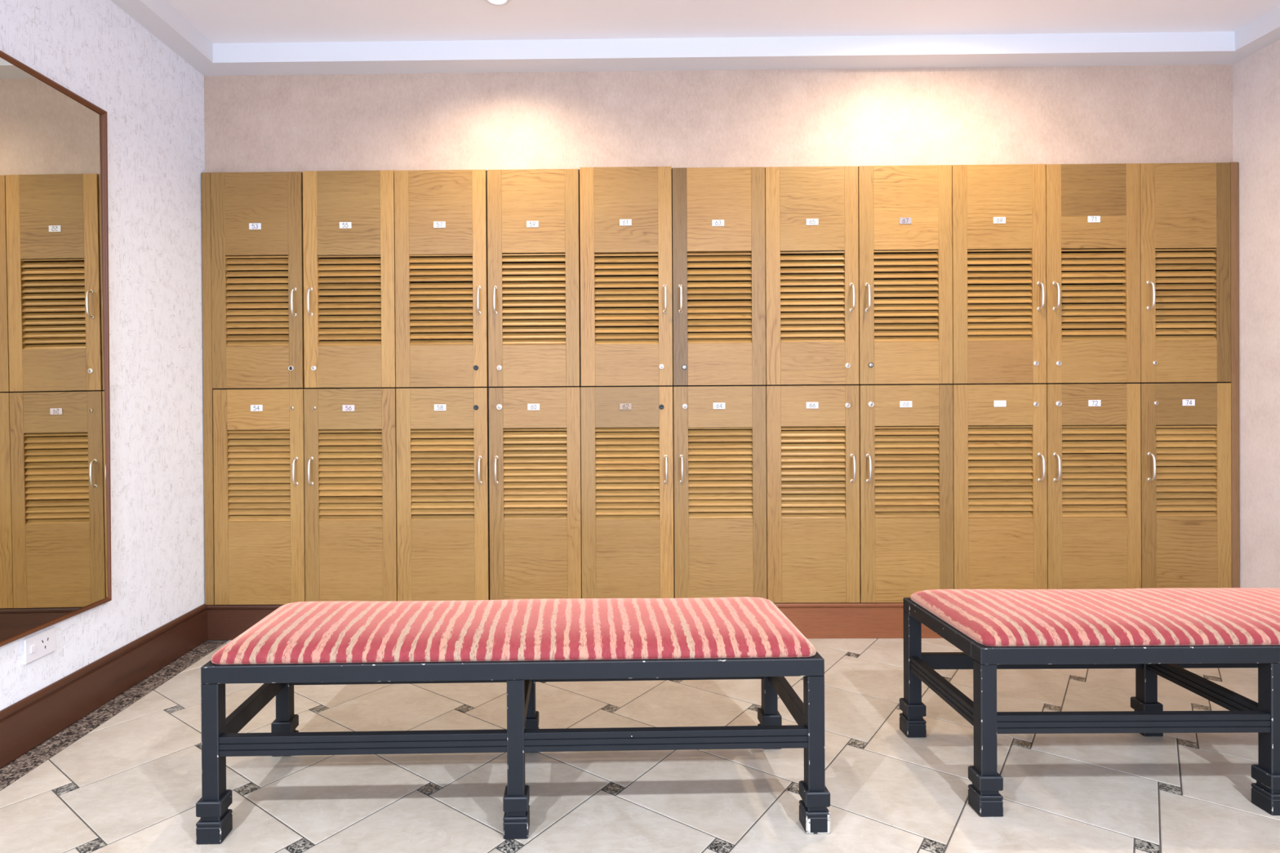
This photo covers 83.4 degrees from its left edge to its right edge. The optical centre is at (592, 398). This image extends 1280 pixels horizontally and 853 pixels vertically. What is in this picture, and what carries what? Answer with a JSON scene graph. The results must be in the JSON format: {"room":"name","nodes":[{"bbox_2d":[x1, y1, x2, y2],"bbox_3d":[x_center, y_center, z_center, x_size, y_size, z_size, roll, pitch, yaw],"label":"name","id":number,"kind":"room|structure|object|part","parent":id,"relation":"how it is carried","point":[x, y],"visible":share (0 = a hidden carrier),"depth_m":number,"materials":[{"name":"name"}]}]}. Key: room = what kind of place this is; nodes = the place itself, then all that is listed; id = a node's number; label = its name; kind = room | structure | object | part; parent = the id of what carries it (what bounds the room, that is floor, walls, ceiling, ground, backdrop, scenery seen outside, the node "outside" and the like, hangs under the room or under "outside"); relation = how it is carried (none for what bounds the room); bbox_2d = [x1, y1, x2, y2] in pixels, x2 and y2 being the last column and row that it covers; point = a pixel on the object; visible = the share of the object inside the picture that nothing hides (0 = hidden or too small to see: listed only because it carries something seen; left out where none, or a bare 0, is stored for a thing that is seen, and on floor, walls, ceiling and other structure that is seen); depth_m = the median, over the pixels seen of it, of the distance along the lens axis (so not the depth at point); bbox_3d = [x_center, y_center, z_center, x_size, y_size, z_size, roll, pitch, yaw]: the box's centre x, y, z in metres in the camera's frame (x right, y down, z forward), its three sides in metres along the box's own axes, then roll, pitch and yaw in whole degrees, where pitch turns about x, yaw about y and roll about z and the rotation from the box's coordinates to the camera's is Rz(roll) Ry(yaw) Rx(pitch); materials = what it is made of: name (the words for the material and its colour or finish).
{"room":"changing room","nodes":[
{"label":"changing room","id":0,"kind":"room"},
{"bbox_2d":[0,0,217,711],"bbox_3d":[-1.693,-0.268,0.801,0.120,2.650,5.700,0,0,1],"label":"wall","id":1,"kind":"structure","parent":0,"point":[153,99],"depth_m":2.57,"materials":[{"name":"paint"}]},
{"bbox_2d":[23,626,55,665],"bbox_3d":[-1.608,0.718,2.086,0.010,0.073,0.116,0,0,1],"label":"power outlet","id":2,"kind":"object","parent":1,"relation":"attached to","point":[36,646],"visible":1,"depth_m":2.08,"materials":[{"name":"white plastic"}]},
{"bbox_2d":[30,644,35,653],"bbox_3d":[-1.605,0.717,2.054,0.004,0.022,0.016,0,0,1],"label":"rocker switch","id":3,"kind":"object","parent":2,"relation":"attached to","point":[32,646],"depth_m":2.05,"materials":[{"name":"white plastic"}]},
{"bbox_2d":[0,50,111,646],"bbox_3d":[-1.612,-0.137,1.404,0.031,1.618,1.938,0,0,1],"label":"wall mirror","id":4,"kind":"object","parent":1,"relation":"attached to","point":[55,491],"visible":1,"depth_m":2.13,"materials":[{"name":"brown mirror"}]},
{"bbox_2d":[0,603,207,768],"bbox_3d":[-1.623,0.932,0.457,0.014,0.152,5.004,0,0,1],"label":"baseboard","id":5,"kind":"structure","parent":1,"relation":"attached to","point":[25,724],"depth_m":2.29,"materials":[{"name":"brown wood"}]},
{"bbox_2d":[0,641,226,790],"bbox_3d":[-1.575,1.018,0.449,0.087,0.020,4.987,0,0,1],"label":"trim","id":6,"kind":"structure","parent":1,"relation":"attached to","point":[19,767],"depth_m":2.24,"materials":[{"name":"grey stone"}]},
{"bbox_2d":[0,638,1279,852],"bbox_3d":[0.495,1.024,0.683,4.242,0.060,5.500,0,0,1],"label":"floor","id":7,"kind":"structure","parent":0,"point":[132,783],"depth_m":1.85,"materials":[{"name":"beige tile"}]},
{"bbox_2d":[195,596,830,844],"bbox_3d":[-0.178,0.771,1.838,1.430,0.444,0.448,0,0,-1],"label":"bench","id":8,"kind":"object","parent":7,"relation":"on","point":[520,643],"visible":1,"depth_m":1.64,"materials":[{"name":"red fabric"}]},
{"bbox_3d":[-0.861,0.820,1.631,0.056,0.356,0.056,0,0,-1],"label":"leg","id":9,"kind":"part","parent":8,"relation":"part of","materials":[{"name":"black paint"}]},
{"bbox_3d":[-0.868,0.819,2.023,0.056,0.356,0.056,0,0,-1],"label":"leg","id":10,"kind":"part","parent":8,"relation":"part of","materials":[{"name":"black paint"}]},
{"bbox_3d":[-0.179,0.617,1.837,1.412,0.040,0.430,0,0,-1],"label":"seat frame","id":11,"kind":"part","parent":8,"relation":"part of","materials":[{"name":"black paint"}]},
{"bbox_2d":[210,596,816,664],"bbox_3d":[-0.179,0.574,1.837,1.394,0.048,0.412,0,0,-1],"label":"cushion","id":12,"kind":"object","parent":8,"relation":"on","point":[735,630],"depth_m":1.70,"materials":[{"name":"fabric"}]},
{"bbox_3d":[-0.174,0.816,1.642,0.056,0.356,0.056,0,0,-1],"label":"leg","id":13,"kind":"part","parent":8,"relation":"part of","materials":[{"name":"black paint"}]},
{"bbox_3d":[-0.181,0.815,2.034,0.056,0.356,0.056,0,0,-1],"label":"leg","id":14,"kind":"part","parent":8,"relation":"part of","materials":[{"name":"black paint"}]},
{"bbox_3d":[0.506,0.810,2.046,0.056,0.356,0.056,0,0,-1],"label":"leg","id":15,"kind":"part","parent":8,"relation":"part of","materials":[{"name":"black paint"}]},
{"bbox_3d":[0.513,0.812,1.654,0.056,0.356,0.056,0,0,-1],"label":"leg","id":16,"kind":"part","parent":8,"relation":"part of","materials":[{"name":"black paint"}]},
{"bbox_2d":[899,587,1279,817],"bbox_3d":[1.630,0.760,1.910,1.430,0.444,0.448,0,0,0],"label":"bench","id":17,"kind":"object","parent":7,"relation":"on","point":[1162,632],"visible":1,"depth_m":1.73,"materials":[{"name":"red fabric"}]},
{"bbox_3d":[0.943,0.807,2.108,0.056,0.356,0.056,0,0,0],"label":"leg","id":18,"kind":"part","parent":17,"relation":"part of","materials":[{"name":"black paint"}]},
{"bbox_3d":[0.942,0.809,1.716,0.056,0.356,0.056,0,0,0],"label":"leg","id":19,"kind":"part","parent":17,"relation":"part of","materials":[{"name":"black paint"}]},
{"bbox_3d":[1.629,0.605,1.909,1.412,0.040,0.430,0,0,0],"label":"seat frame","id":20,"kind":"part","parent":17,"relation":"part of","materials":[{"name":"black paint"}]},
{"bbox_2d":[910,587,1279,646],"bbox_3d":[1.628,0.562,1.909,1.394,0.048,0.412,0,0,0],"label":"cushion","id":21,"kind":"object","parent":17,"relation":"on","point":[1154,616],"depth_m":1.81,"materials":[{"name":"fabric"}]},
{"bbox_3d":[1.631,0.803,2.106,0.056,0.356,0.056,0,0,0],"label":"leg","id":22,"kind":"part","parent":17,"relation":"part of","materials":[{"name":"black paint"}]},
{"bbox_3d":[1.629,0.804,1.714,0.056,0.356,0.056,0,0,0],"label":"leg","id":23,"kind":"part","parent":17,"relation":"part of","materials":[{"name":"black paint"}]},
{"bbox_2d":[204,64,1232,173],"bbox_3d":[0.515,-0.267,3.255,4.242,2.600,0.585,0,0,1],"label":"wall","id":24,"kind":"structure","parent":0,"point":[1113,114],"depth_m":2.96,"materials":[{"name":"paint"}]},
{"bbox_2d":[206,602,942,639],"bbox_3d":[0.521,0.911,3.136,4.238,0.145,0.408,0,0,1],"label":"baseboard","id":25,"kind":"structure","parent":24,"relation":"attached to","point":[812,620],"depth_m":2.93,"materials":[{"name":"brown wood"}]},
{"bbox_2d":[201,172,215,604],"bbox_3d":[-1.586,-0.041,2.967,0.037,1.783,0.030,0,0,1],"label":"filler panel","id":26,"kind":"object","parent":25,"relation":"on","point":[206,177],"visible":0.9,"depth_m":2.95,"materials":[{"name":"brown wood"}]},
{"bbox_2d":[213,388,306,604],"bbox_3d":[-1.372,0.403,3.169,0.376,0.891,0.503,0,0,1],"label":"locker","id":27,"kind":"object","parent":25,"relation":"on","point":[259,433],"visible":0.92,"depth_m":2.95,"materials":[{"name":"brown wood"}]},
{"bbox_3d":[-1.381,0.037,2.948,0.049,0.025,0.002,0,0,1],"label":"number plate","id":28,"kind":"part","parent":27,"relation":"part of","materials":[{"name":"white plastic"}]},
{"bbox_2d":[210,171,306,389],"bbox_3d":[-1.378,-0.489,3.166,0.377,0.891,0.502,0,0,1],"label":"locker","id":29,"kind":"object","parent":27,"relation":"on","point":[256,218],"visible":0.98,"depth_m":2.95,"materials":[{"name":"brown wood"}]},
{"bbox_3d":[-1.387,-0.711,2.946,0.049,0.025,0.002,0,0,1],"label":"number plate","id":30,"kind":"part","parent":29,"relation":"part of","materials":[{"name":"white plastic"}]},
{"bbox_3d":[-1.224,-0.399,2.930,0.016,0.120,0.033,0,0,1],"label":"handle","id":31,"kind":"part","parent":29,"relation":"part of","materials":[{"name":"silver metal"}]},
{"bbox_3d":[-1.218,0.298,2.932,0.016,0.120,0.033,0,0,1],"label":"handle","id":32,"kind":"part","parent":27,"relation":"part of","materials":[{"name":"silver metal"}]},
{"bbox_2d":[303,387,397,601],"bbox_3d":[-0.993,0.401,3.165,0.379,0.891,0.504,0,0,1],"label":"locker","id":33,"kind":"object","parent":25,"relation":"on","point":[350,442],"visible":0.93,"depth_m":2.95,"materials":[{"name":"brown wood"}]},
{"bbox_3d":[-1.155,0.297,2.930,0.016,0.120,0.033,0,0,1],"label":"handle","id":34,"kind":"part","parent":33,"relation":"part of","materials":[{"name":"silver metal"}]},
{"bbox_3d":[-1.001,0.037,2.943,0.049,0.025,0.002,0,0,1],"label":"number plate","id":35,"kind":"part","parent":33,"relation":"part of","materials":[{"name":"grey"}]},
{"bbox_2d":[302,170,396,388],"bbox_3d":[-0.999,-0.493,3.162,0.379,0.893,0.502,0,0,1],"label":"locker","id":36,"kind":"object","parent":33,"relation":"on","point":[348,224],"visible":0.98,"depth_m":2.94,"materials":[{"name":"brown wood"}]},
{"bbox_3d":[-1.157,-0.400,2.929,0.016,0.120,0.033,0,0,1],"label":"handle","id":37,"kind":"part","parent":36,"relation":"part of","materials":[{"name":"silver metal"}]},
{"bbox_3d":[-1.014,-0.714,2.942,0.049,0.025,0.002,0,0,1],"label":"number plate","id":38,"kind":"part","parent":36,"relation":"part of","materials":[{"name":"white plastic"}]},
{"bbox_2d":[395,387,489,600],"bbox_3d":[-0.613,0.398,3.161,0.379,0.891,0.502,0,0,1],"label":"locker","id":39,"kind":"object","parent":25,"relation":"on","point":[442,433],"visible":0.93,"depth_m":2.94,"materials":[{"name":"brown wood"}]},
{"bbox_3d":[-0.625,0.035,2.941,0.049,0.025,0.002,0,0,1],"label":"number plate","id":40,"kind":"part","parent":39,"relation":"part of","materials":[{"name":"white plastic"}]},
{"bbox_2d":[394,169,490,387],"bbox_3d":[-0.619,-0.495,3.158,0.379,0.892,0.502,0,0,1],"label":"locker","id":41,"kind":"object","parent":39,"relation":"on","point":[441,215],"visible":0.97,"depth_m":2.94,"materials":[{"name":"brown wood"}]},
{"bbox_3d":[-0.626,-0.715,2.938,0.049,0.025,0.002,0,0,1],"label":"number plate","id":42,"kind":"part","parent":41,"relation":"part of","materials":[{"name":"white plastic"}]},
{"bbox_3d":[-0.464,-0.404,2.922,0.016,0.120,0.033,0,0,1],"label":"handle","id":43,"kind":"part","parent":41,"relation":"part of","materials":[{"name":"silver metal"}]},
{"bbox_3d":[-0.460,0.293,2.925,0.016,0.120,0.033,0,0,1],"label":"handle","id":44,"kind":"part","parent":39,"relation":"part of","materials":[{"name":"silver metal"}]},
{"bbox_2d":[488,386,582,599],"bbox_3d":[-0.233,0.396,3.157,0.379,0.891,0.503,0,0,1],"label":"locker","id":45,"kind":"object","parent":25,"relation":"on","point":[535,433],"visible":0.94,"depth_m":2.94,"materials":[{"name":"brown wood"}]},
{"bbox_3d":[-0.393,0.293,2.923,0.016,0.120,0.033,0,0,1],"label":"handle","id":46,"kind":"part","parent":45,"relation":"part of","materials":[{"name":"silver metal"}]},
{"bbox_3d":[-0.240,0.033,2.935,0.049,0.025,0.002,0,0,1],"label":"number plate","id":47,"kind":"part","parent":45,"relation":"part of","materials":[{"name":"white plastic"}]},
{"bbox_2d":[487,168,580,387],"bbox_3d":[-0.239,-0.496,3.153,0.379,0.891,0.503,0,0,1],"label":"locker","id":48,"kind":"object","parent":45,"relation":"on","point":[533,215],"visible":0.99,"depth_m":2.94,"materials":[{"name":"brown wood"}]},
{"bbox_3d":[-0.397,-0.404,2.920,0.016,0.120,0.033,0,0,1],"label":"handle","id":49,"kind":"part","parent":48,"relation":"part of","materials":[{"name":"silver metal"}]},
{"bbox_3d":[-0.244,-0.716,2.933,0.049,0.025,0.002,0,0,1],"label":"number plate","id":50,"kind":"part","parent":48,"relation":"part of","materials":[{"name":"white plastic"}]},
{"bbox_2d":[580,386,674,598],"bbox_3d":[0.147,0.394,3.153,0.379,0.891,0.503,0,0,1],"label":"locker","id":51,"kind":"object","parent":25,"relation":"on","point":[627,460],"visible":0.94,"depth_m":2.94,"materials":[{"name":"brown wood"}]},
{"bbox_3d":[0.137,0.030,2.932,0.049,0.025,0.002,0,0,1],"label":"number plate","id":52,"kind":"part","parent":51,"relation":"part of","materials":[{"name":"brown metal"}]},
{"bbox_2d":[579,166,672,386],"bbox_3d":[0.141,-0.502,3.149,0.379,0.897,0.503,0,0,1],"label":"locker","id":53,"kind":"object","parent":51,"relation":"on","point":[625,213],"visible":0.98,"depth_m":2.93,"materials":[{"name":"brown wood"}]},
{"bbox_3d":[0.137,-0.722,2.928,0.049,0.025,0.002,0,0,1],"label":"number plate","id":54,"kind":"part","parent":53,"relation":"part of","materials":[{"name":"white plastic"}]},
{"bbox_3d":[0.297,-0.409,2.913,0.016,0.120,0.033,0,0,1],"label":"handle","id":55,"kind":"part","parent":53,"relation":"part of","materials":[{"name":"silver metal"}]},
{"bbox_3d":[0.302,0.288,2.916,0.016,0.120,0.033,0,0,1],"label":"handle","id":56,"kind":"part","parent":51,"relation":"part of","materials":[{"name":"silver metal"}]},
{"bbox_2d":[672,385,767,599],"bbox_3d":[0.527,0.391,3.149,0.379,0.891,0.502,0,0,1],"label":"locker","id":57,"kind":"object","parent":25,"relation":"on","point":[719,445],"visible":0.89,"depth_m":2.93,"materials":[{"name":"brown wood"}]},
{"bbox_3d":[0.366,0.288,2.916,0.016,0.120,0.033,0,0,1],"label":"handle","id":58,"kind":"part","parent":57,"relation":"part of","materials":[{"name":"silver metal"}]},
{"bbox_2d":[671,167,765,386],"bbox_3d":[0.521,-0.501,3.144,0.379,0.891,0.504,0,0,1],"label":"locker","id":59,"kind":"object","parent":57,"relation":"on","point":[718,275],"visible":0.98,"depth_m":2.93,"materials":[{"name":"brown wood"}]},
{"bbox_3d":[0.361,-0.409,2.911,0.016,0.120,0.033,0,0,1],"label":"handle","id":60,"kind":"part","parent":59,"relation":"part of","materials":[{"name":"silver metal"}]},
{"bbox_3d":[0.515,-0.719,2.924,0.049,0.025,0.002,0,0,1],"label":"number plate","id":61,"kind":"part","parent":59,"relation":"part of","materials":[{"name":"white plastic"}]},
{"bbox_3d":[0.520,0.028,2.928,0.049,0.025,0.002,0,0,1],"label":"number plate","id":62,"kind":"part","parent":57,"relation":"part of","materials":[{"name":"white plastic"}]},
{"bbox_2d":[764,385,860,603],"bbox_3d":[0.907,0.389,3.144,0.379,0.891,0.503,0,0,1],"label":"locker","id":63,"kind":"object","parent":25,"relation":"on","point":[812,432],"visible":0.94,"depth_m":2.93,"materials":[{"name":"brown wood"}]},
{"bbox_2d":[760,166,858,386],"bbox_3d":[0.901,-0.503,3.141,0.379,0.891,0.503,0,0,1],"label":"locker","id":64,"kind":"object","parent":63,"relation":"on","point":[811,234],"visible":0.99,"depth_m":2.92,"materials":[{"name":"brown wood"}]},
{"bbox_3d":[0.898,-0.722,2.920,0.049,0.025,0.002,0,0,1],"label":"number plate","id":65,"kind":"part","parent":64,"relation":"part of","materials":[{"name":"white plastic"}]},
{"bbox_3d":[1.057,-0.414,2.904,0.016,0.120,0.033,0,0,1],"label":"handle","id":66,"kind":"part","parent":64,"relation":"part of","materials":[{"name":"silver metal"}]},
{"bbox_3d":[0.899,0.026,2.923,0.049,0.025,0.002,0,0,1],"label":"number plate","id":67,"kind":"part","parent":63,"relation":"part of","materials":[{"name":"white plastic"}]},
{"bbox_3d":[1.062,0.284,2.907,0.016,0.120,0.033,0,0,1],"label":"handle","id":68,"kind":"part","parent":63,"relation":"part of","materials":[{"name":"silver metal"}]},
{"bbox_2d":[858,384,953,602],"bbox_3d":[1.287,0.386,3.140,0.379,0.891,0.503,0,0,1],"label":"locker","id":69,"kind":"object","parent":25,"relation":"on","point":[906,432],"visible":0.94,"depth_m":2.92,"materials":[{"name":"brown wood"}]},
{"bbox_3d":[1.125,0.283,2.906,0.016,0.120,0.033,0,0,1],"label":"handle","id":70,"kind":"part","parent":69,"relation":"part of","materials":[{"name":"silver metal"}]},
{"bbox_2d":[855,164,952,385],"bbox_3d":[1.281,-0.506,3.137,0.379,0.892,0.503,0,0,1],"label":"locker","id":71,"kind":"object","parent":69,"relation":"on","point":[904,212],"visible":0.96,"depth_m":2.92,"materials":[{"name":"brown wood"}]},
{"bbox_3d":[1.121,-0.414,2.904,0.016,0.120,0.033,0,0,1],"label":"handle","id":72,"kind":"part","parent":71,"relation":"part of","materials":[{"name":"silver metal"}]},
{"bbox_3d":[1.276,-0.726,2.916,0.049,0.025,0.002,0,0,1],"label":"number plate","id":73,"kind":"part","parent":71,"relation":"part of","materials":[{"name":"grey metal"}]},
{"bbox_3d":[1.279,0.021,2.918,0.049,0.025,0.002,0,0,1],"label":"number plate","id":74,"kind":"part","parent":69,"relation":"part of","materials":[{"name":"white plastic"}]},
{"bbox_2d":[952,383,1047,589],"bbox_3d":[1.667,0.384,3.136,0.379,0.891,0.503,0,0,1],"label":"locker","id":75,"kind":"object","parent":25,"relation":"on","point":[1000,487],"visible":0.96,"depth_m":2.92,"materials":[{"name":"brown wood"}]},
{"bbox_2d":[950,164,1046,384],"bbox_3d":[1.661,-0.509,3.132,0.379,0.892,0.503,0,0,1],"label":"locker","id":76,"kind":"object","parent":75,"relation":"on","point":[999,263],"visible":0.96,"depth_m":2.92,"materials":[{"name":"brown wood"}]},
{"bbox_3d":[1.657,-0.727,2.912,0.049,0.025,0.002,0,0,1],"label":"number plate","id":77,"kind":"part","parent":76,"relation":"part of","materials":[{"name":"white plastic"}]},
{"bbox_3d":[1.817,-0.418,2.896,0.016,0.120,0.033,0,0,1],"label":"handle","id":78,"kind":"part","parent":76,"relation":"part of","materials":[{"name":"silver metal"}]},
{"bbox_3d":[1.661,0.019,2.915,0.049,0.025,0.002,0,0,1],"label":"number plate","id":79,"kind":"part","parent":75,"relation":"part of","materials":[{"name":"white plastic"}]},
{"bbox_3d":[1.822,0.279,2.899,0.016,0.120,0.033,0,0,1],"label":"handle","id":80,"kind":"part","parent":75,"relation":"part of","materials":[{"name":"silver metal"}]},
{"bbox_2d":[1043,383,1141,589],"bbox_3d":[2.047,0.382,3.132,0.379,0.891,0.502,0,0,1],"label":"locker","id":81,"kind":"object","parent":25,"relation":"on","point":[1094,460],"visible":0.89,"depth_m":2.92,"materials":[{"name":"brown wood"}]},
{"bbox_3d":[1.885,0.278,2.899,0.016,0.120,0.033,0,0,1],"label":"handle","id":82,"kind":"part","parent":81,"relation":"part of","materials":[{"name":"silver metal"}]},
{"bbox_2d":[1043,163,1140,383],"bbox_3d":[2.041,-0.511,3.129,0.379,0.891,0.502,0,0,1],"label":"locker","id":83,"kind":"object","parent":81,"relation":"on","point":[1093,211],"visible":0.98,"depth_m":2.91,"materials":[{"name":"brown wood"}]},
{"bbox_3d":[1.881,-0.419,2.896,0.016,0.120,0.033,0,0,1],"label":"handle","id":84,"kind":"part","parent":83,"relation":"part of","materials":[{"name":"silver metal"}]},
{"bbox_3d":[2.039,-0.730,2.909,0.049,0.025,0.002,0,0,1],"label":"number plate","id":85,"kind":"part","parent":83,"relation":"part of","materials":[{"name":"white plastic"}]},
{"bbox_3d":[2.043,0.017,2.911,0.049,0.025,0.002,0,0,1],"label":"number plate","id":86,"kind":"part","parent":81,"relation":"part of","materials":[{"name":"white plastic"}]},
{"bbox_2d":[1140,382,1231,588],"bbox_3d":[2.418,0.379,3.128,0.362,0.891,0.502,0,0,1],"label":"locker","id":87,"kind":"object","parent":25,"relation":"on","point":[1185,428],"visible":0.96,"depth_m":2.91,"materials":[{"name":"brown wood"}]},
{"bbox_3d":[2.265,0.276,2.895,0.016,0.120,0.033,0,0,1],"label":"handle","id":88,"kind":"part","parent":87,"relation":"part of","materials":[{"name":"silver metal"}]},
{"bbox_2d":[1125,162,1231,383],"bbox_3d":[2.413,-0.513,3.125,0.362,0.891,0.502,0,0,1],"label":"locker","id":89,"kind":"object","parent":87,"relation":"on","point":[1185,256],"visible":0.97,"depth_m":2.91,"materials":[{"name":"brown wood"}]},
{"bbox_3d":[2.260,-0.421,2.892,0.016,0.120,0.033,0,0,1],"label":"handle","id":90,"kind":"part","parent":89,"relation":"part of","materials":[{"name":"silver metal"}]},
{"bbox_3d":[2.423,0.015,2.908,0.049,0.025,0.002,0,0,1],"label":"number plate","id":91,"kind":"part","parent":87,"relation":"part of","materials":[{"name":"white plastic"}]},
{"bbox_2d":[1226,162,1239,587],"bbox_3d":[2.615,-0.068,2.917,0.041,1.785,0.023,0,0,1],"label":"filler panel","id":92,"kind":"object","parent":25,"relation":"on","point":[1234,178],"visible":0.65,"depth_m":2.91,"materials":[{"name":"brown wood"}]},
{"bbox_2d":[110,0,1279,75],"bbox_3d":[0.477,-1.387,0.441,4.242,0.077,5.035,0,0,1],"label":"trim","id":93,"kind":"structure","parent":24,"relation":"attached to","point":[159,18],"depth_m":2.85,"materials":[{"name":"white paint"}]},
{"bbox_2d":[165,0,1279,43],"bbox_3d":[0.477,-1.475,0.440,4.242,0.100,5.035,0,0,1],"label":"ceiling","id":94,"kind":"structure","parent":0,"point":[220,21],"depth_m":2.69,"materials":[{"name":"white paint"}]},
{"bbox_2d":[484,0,510,5],"bbox_3d":[-0.337,-1.425,2.546,0.093,0.008,0.093,0,0,1],"label":"recessed light","id":95,"kind":"object","parent":94,"relation":"in","point":[498,2],"visible":1,"depth_m":2.57,"materials":[{"name":"white plastic"}]},
{"bbox_3d":[-0.337,-1.424,2.546,0.061,0.005,0.061,-1,0,-44],"label":"bulb","id":96,"kind":"part","parent":95,"relation":"part of","materials":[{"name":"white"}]},
{"bbox_2d":[1224,40,1279,587],"bbox_3d":[2.668,-0.295,0.754,0.120,2.650,5.700,0,0,1],"label":"wall","id":97,"kind":"structure","parent":0,"point":[1255,77],"depth_m":2.82,"materials":[{"name":"paint"}]}
]}

